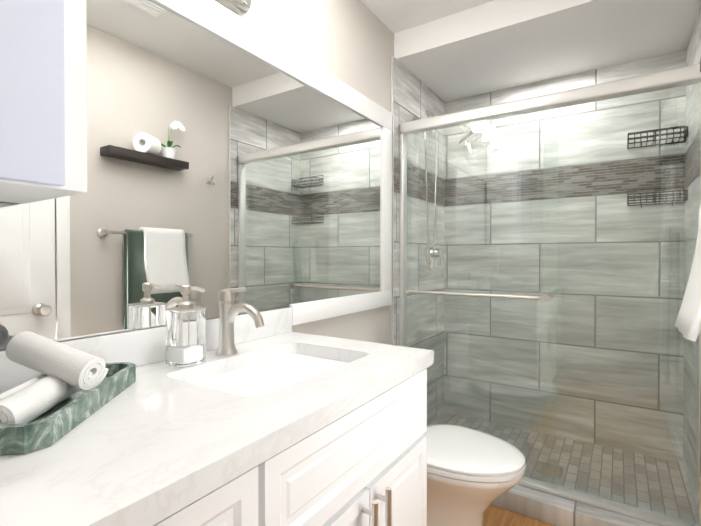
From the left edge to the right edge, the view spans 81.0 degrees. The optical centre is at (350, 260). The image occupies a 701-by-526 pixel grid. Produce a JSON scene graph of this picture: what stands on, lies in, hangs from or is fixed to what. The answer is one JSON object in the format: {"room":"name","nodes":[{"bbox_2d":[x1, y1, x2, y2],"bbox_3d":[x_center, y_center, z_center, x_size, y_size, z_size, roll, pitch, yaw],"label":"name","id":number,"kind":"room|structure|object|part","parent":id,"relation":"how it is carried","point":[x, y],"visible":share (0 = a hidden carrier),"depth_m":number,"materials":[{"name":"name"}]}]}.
{"room":"bathroom","nodes":[
{"label":"bathroom","id":0,"kind":"room"},
{"bbox_2d":[2,0,393,349],"bbox_3d":[-0.218,-0.043,1.719,0.100,2.480,3.313,0,1,33],"label":"wall","id":1,"kind":"structure","parent":0,"point":[350,43],"depth_m":1.90,"materials":[{"name":"grey paint"}]},
{"bbox_2d":[0,0,86,203],"bbox_3d":[-0.723,-0.589,0.536,0.294,0.945,0.582,0,1,33],"label":"upper cabinet","id":2,"kind":"object","parent":1,"relation":"attached to","point":[43,99],"visible":1,"depth_m":0.65,"materials":[{"name":"white wood"}]},
{"bbox_3d":[-0.620,-0.589,0.443,0.020,0.937,0.540,0,1,33],"label":"door","id":3,"kind":"part","parent":2,"relation":"part of","materials":[{"name":"white wood"}]},
{"bbox_2d":[0,307,291,393],"bbox_3d":[-0.625,0.231,0.986,0.019,0.095,1.430,0,1,33],"label":"backsplash","id":4,"kind":"structure","parent":1,"relation":"attached to","point":[139,347],"depth_m":1.05,"materials":[{"name":"white stone"}]},
{"bbox_2d":[0,0,391,349],"bbox_3d":[-0.390,-0.277,1.338,0.022,1.059,2.230,0,1,33],"label":"mirror","id":5,"kind":"object","parent":1,"relation":"attached to","point":[226,148],"visible":0.94,"depth_m":1.24,"materials":[{"name":"white mirror"}]},
{"bbox_3d":[-0.390,-0.756,1.334,0.022,0.100,2.230,0,1,33],"label":"frame","id":6,"kind":"part","parent":5,"relation":"part of","materials":[{"name":"white wood"}]},
{"bbox_3d":[0.193,-0.276,2.229,0.022,0.877,0.100,0,1,33],"label":"frame","id":7,"kind":"part","parent":5,"relation":"part of","materials":[{"name":"white wood"}]},
{"bbox_2d":[214,0,287,15],"bbox_3d":[-0.364,-0.951,1.201,0.210,0.285,0.644,0,1,33],"label":"sconce","id":8,"kind":"object","parent":1,"relation":"attached to","point":[239,7],"visible":0.88,"depth_m":1.34,"materials":[{"name":"silver metal"}]},
{"bbox_2d":[391,56,393,344],"bbox_3d":[0.235,0.024,2.308,0.013,2.335,0.008,0,1,33],"label":"trim","id":9,"kind":"structure","parent":1,"relation":"attached to","point":[392,112],"depth_m":2.30,"materials":[{"name":"silver metal"}]},
{"bbox_2d":[399,133,406,346],"bbox_3d":[0.307,0.173,2.389,0.022,1.811,0.056,0,1,33],"label":"jamb","id":10,"kind":"object","parent":1,"relation":"attached to","point":[403,252],"visible":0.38,"depth_m":2.37,"materials":[{"name":"silver metal"}]},
{"bbox_2d":[394,192,443,424],"bbox_3d":[0.459,0.357,2.654,0.012,1.493,0.813,0,1,33],"label":"wall tile","id":11,"kind":"structure","parent":1,"relation":"attached to","point":[437,366],"depth_m":2.67,"materials":[{"name":"grey tile"}]},
{"bbox_2d":[417,109,487,269],"bbox_3d":[0.645,-0.434,2.576,0.380,0.988,0.362,0,1,33],"label":"shower head","id":12,"kind":"object","parent":11,"relation":"attached to","point":[428,113],"visible":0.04,"depth_m":2.59,"materials":[{"name":"silver metal"}]},
{"bbox_2d":[394,157,444,206],"bbox_3d":[0.456,-0.487,2.640,0.014,0.196,0.799,0,1,33],"label":"tile band","id":13,"kind":"object","parent":1,"relation":"attached to","point":[410,174],"visible":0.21,"depth_m":2.60,"materials":[{"name":"grey tile"}]},
{"bbox_2d":[394,57,444,178],"bbox_3d":[0.459,-0.866,2.643,0.012,0.561,0.813,0,1,33],"label":"wall tile","id":14,"kind":"structure","parent":1,"relation":"attached to","point":[415,97],"depth_m":2.55,"materials":[{"name":"grey tile"}]},
{"bbox_2d":[361,0,493,33],"bbox_3d":[0.403,-1.329,1.301,1.584,0.100,3.313,0,1,33],"label":"ceiling","id":15,"kind":"structure","parent":0,"point":[395,16],"depth_m":2.10,"materials":[{"name":"white paint"}]},
{"bbox_2d":[394,0,700,101],"bbox_3d":[1.041,-1.216,2.276,1.384,0.145,0.783,0,1,33],"label":"soffit","id":16,"kind":"structure","parent":15,"relation":"attached to","point":[494,45],"depth_m":2.16,"materials":[{"name":"white paint"}]},
{"bbox_2d":[482,505,554,525],"bbox_3d":[0.403,1.251,1.325,1.584,0.100,3.313,0,1,33],"label":"floor","id":17,"kind":"structure","parent":0,"point":[495,515],"depth_m":1.90,"materials":[{"name":"brown wood"}]},
{"bbox_2d":[136,359,433,525],"bbox_3d":[-0.377,0.763,0.814,0.628,0.884,1.405,0,1,33],"label":"bathroom vanity","id":18,"kind":"object","parent":17,"relation":"on","point":[366,464],"depth_m":0.86,"materials":[{"name":"white wood"}]},
{"bbox_3d":[-0.343,0.427,0.381,0.020,0.189,0.680,0,1,33],"label":"drawer","id":19,"kind":"part","parent":18,"relation":"part of","materials":[{"name":"white wood"}]},
{"bbox_2d":[0,331,433,525],"bbox_3d":[-0.383,0.300,0.829,0.597,0.040,1.430,0,1,33],"label":"countertop","id":20,"kind":"structure","parent":18,"relation":"on","point":[167,436],"depth_m":0.67,"materials":[{"name":"white stone"}]},
{"bbox_2d":[0,331,135,454],"bbox_3d":[-0.542,0.209,0.775,0.314,0.141,0.341,0,1,33],"label":"tray","id":21,"kind":"object","parent":20,"relation":"on","point":[69,389],"visible":1,"depth_m":0.74,"materials":[{"name":"green stone"}]},
{"bbox_2d":[165,285,205,368],"bbox_3d":[-0.437,0.171,1.104,0.075,0.212,0.088,0,1,33],"label":"soap dispenser","id":22,"kind":"object","parent":20,"relation":"on","point":[185,320],"visible":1,"depth_m":1.07,"materials":[{"name":"clear glass"}]},
{"bbox_2d":[208,287,267,354],"bbox_3d":[-0.320,0.176,1.193,0.183,0.201,0.064,0,1,33],"label":"faucet","id":23,"kind":"object","parent":20,"relation":"on","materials":[{"name":"silver metal"}]},
{"bbox_2d":[188,347,347,398],"bbox_3d":[-0.198,0.383,1.115,0.370,0.156,0.530,0,1,33],"label":"sink","id":24,"kind":"object","parent":20,"relation":"in","point":[253,377],"depth_m":1.17,"materials":[{"name":"white ceramic"}]},
{"bbox_3d":[0.037,0.422,0.961,0.020,0.189,0.676,0,1,33],"label":"drawer","id":25,"kind":"part","parent":18,"relation":"part of","materials":[{"name":"white wood"}]},
{"bbox_3d":[-0.057,0.802,0.822,0.020,0.537,0.336,0,1,33],"label":"door","id":26,"kind":"part","parent":18,"relation":"part of","materials":[{"name":"white wood"}]},
{"bbox_3d":[0.062,0.623,0.947,0.040,0.173,0.079,0,1,33],"label":"handle","id":27,"kind":"part","parent":18,"relation":"part of","materials":[{"name":"silver metal"}]},
{"bbox_3d":[0.130,0.799,1.107,0.020,0.537,0.336,0,1,33],"label":"door","id":28,"kind":"part","parent":18,"relation":"part of","materials":[{"name":"white wood"}]},
{"bbox_2d":[423,424,525,525],"bbox_3d":[0.334,0.819,1.758,0.770,0.755,0.455,0,1,33],"label":"toilet","id":29,"kind":"object","parent":17,"relation":"on","point":[473,475],"visible":0.35,"depth_m":1.58,"materials":[{"name":"white ceramic"}]},
{"bbox_3d":[0.454,0.779,1.698,0.505,0.043,0.410,0,1,33],"label":"seat","id":30,"kind":"part","parent":29,"relation":"part of","materials":[{"name":"white plastic"}]},
{"bbox_2d":[428,412,696,523],"bbox_3d":[1.072,1.146,2.344,1.360,0.090,0.649,0,1,33],"label":"shower floor","id":31,"kind":"structure","parent":17,"relation":"on","point":[586,482],"depth_m":2.17,"materials":[{"name":"grey tile"}]},
{"bbox_3d":[1.051,1.105,2.170,0.120,0.005,0.120,0,1,33],"label":"drain grate","id":32,"kind":"part","parent":31,"relation":"part of","materials":[{"name":"beige metal"}]},
{"bbox_2d":[491,484,661,525],"bbox_3d":[0.847,1.149,2.002,1.360,0.090,0.170,0,1,33],"label":"shower curb","id":33,"kind":"object","parent":17,"relation":"on","point":[552,509],"depth_m":1.86,"materials":[{"name":"grey tile"}]},
{"bbox_2d":[518,477,697,525],"bbox_3d":[0.866,1.093,2.030,1.360,0.022,0.060,0,1,33],"label":"track","id":34,"kind":"object","parent":33,"relation":"on","point":[631,511],"visible":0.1,"depth_m":1.83,"materials":[{"name":"silver metal"}]},
{"bbox_2d":[404,84,700,524],"bbox_3d":[0.866,0.170,2.022,1.314,1.821,0.036,0,1,33],"label":"shower door","id":35,"kind":"structure","parent":34,"relation":"on","point":[555,223],"depth_m":1.94,"materials":[{"name":"clear glass"}]},
{"bbox_2d":[405,288,550,302],"bbox_3d":[0.628,0.173,2.119,0.740,0.038,0.063,0,1,33],"label":"bar","id":36,"kind":"object","parent":35,"relation":"attached to","point":[543,298],"visible":0.98,"depth_m":2.06,"materials":[{"name":"silver metal"}]},
{"bbox_3d":[0.642,0.169,2.152,0.796,1.821,0.008,0,1,33],"label":"glass","id":37,"kind":"part","parent":35,"relation":"part of","materials":[{"name":"clear glass"}]},
{"bbox_2d":[400,64,700,134],"bbox_3d":[0.866,-0.760,2.013,1.360,0.062,0.064,0,1,33],"label":"header","id":38,"kind":"object","parent":35,"relation":"attached to","point":[677,77],"visible":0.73,"depth_m":1.90,"materials":[{"name":"silver metal"}]},
{"bbox_3d":[1.179,0.172,1.834,0.584,1.821,0.008,0,1,33],"label":"glass","id":39,"kind":"part","parent":35,"relation":"part of","materials":[{"name":"clear glass"}]},
{"bbox_3d":[1.283,-0.052,2.656,1.384,2.480,0.100,0,1,33],"label":"wall","id":40,"kind":"structure","parent":0,"visible":0},
{"bbox_2d":[444,191,684,462],"bbox_3d":[1.253,0.357,2.613,1.360,1.493,0.012,0,1,33],"label":"wall tile","id":41,"kind":"structure","parent":40,"relation":"attached to","point":[472,356],"depth_m":2.53,"materials":[{"name":"grey tile"}]},
{"bbox_2d":[627,186,687,205],"bbox_3d":[1.671,-0.347,2.243,0.260,0.118,0.140,0,1,33],"label":"rack","id":42,"kind":"object","parent":41,"relation":"attached to","point":[685,192],"depth_m":2.24,"materials":[{"name":"black metal"}]},
{"bbox_2d":[445,154,684,206],"bbox_3d":[1.252,-0.487,2.605,1.360,0.196,0.014,0,1,33],"label":"tile band","id":43,"kind":"object","parent":40,"relation":"attached to","point":[660,163],"depth_m":2.52,"materials":[{"name":"grey tile"}]},
{"bbox_2d":[444,50,685,179],"bbox_3d":[1.253,-0.866,2.602,1.360,0.561,0.012,0,1,33],"label":"wall tile","id":44,"kind":"structure","parent":40,"relation":"attached to","point":[665,62],"depth_m":2.52,"materials":[{"name":"grey tile"}]},
{"bbox_2d":[627,125,687,148],"bbox_3d":[1.671,-0.676,2.240,0.260,0.118,0.140,0,1,33],"label":"rack","id":45,"kind":"object","parent":44,"relation":"attached to","point":[666,138],"depth_m":2.23,"materials":[{"name":"black metal"}]},
{"bbox_3d":[1.024,-0.035,0.906,0.100,2.480,3.313,0,1,33],"label":"wall","id":46,"kind":"structure","parent":0,"visible":0},
{"bbox_2d":[674,205,700,475],"bbox_3d":[0.966,0.233,1.067,0.166,0.841,0.569,0,1,33],"label":"towel","id":47,"kind":"object","parent":46,"relation":"attached to","point":[688,323],"visible":1,"depth_m":1.15,"materials":[{"name":"white fabric"}]},
{"bbox_2d":[700,391,700,475],"bbox_3d":[0.996,0.242,1.087,0.059,0.822,0.394,0,1,33],"label":"towel","id":48,"kind":"object","parent":47,"relation":"hanging from","point":[700,391],"depth_m":1.26,"materials":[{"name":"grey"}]},
{"bbox_2d":[683,175,699,508],"bbox_3d":[1.607,0.364,1.903,0.012,1.493,0.813,0,1,33],"label":"wall tile","id":49,"kind":"structure","parent":46,"relation":"attached to","point":[687,373],"depth_m":2.01,"materials":[{"name":"grey tile"}]},
{"bbox_2d":[685,131,699,188],"bbox_3d":[1.602,-0.480,1.889,0.014,0.196,0.799,0,1,33],"label":"tile band","id":50,"kind":"object","parent":46,"relation":"attached to","point":[693,161],"depth_m":1.99,"materials":[{"name":"grey tile"}]},
{"bbox_2d":[685,5,700,152],"bbox_3d":[1.607,-0.859,1.891,0.012,0.561,0.813,0,1,33],"label":"wall tile","id":51,"kind":"structure","parent":46,"relation":"attached to","point":[693,52],"depth_m":1.97,"materials":[{"name":"grey tile"}]},
{"bbox_2d":[698,170,700,525],"bbox_3d":[1.426,0.180,1.655,0.022,1.811,0.056,0,1,33],"label":"jamb","id":52,"kind":"object","parent":46,"relation":"attached to","point":[699,500],"visible":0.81,"depth_m":1.66,"materials":[{"name":"silver metal"}]}
]}

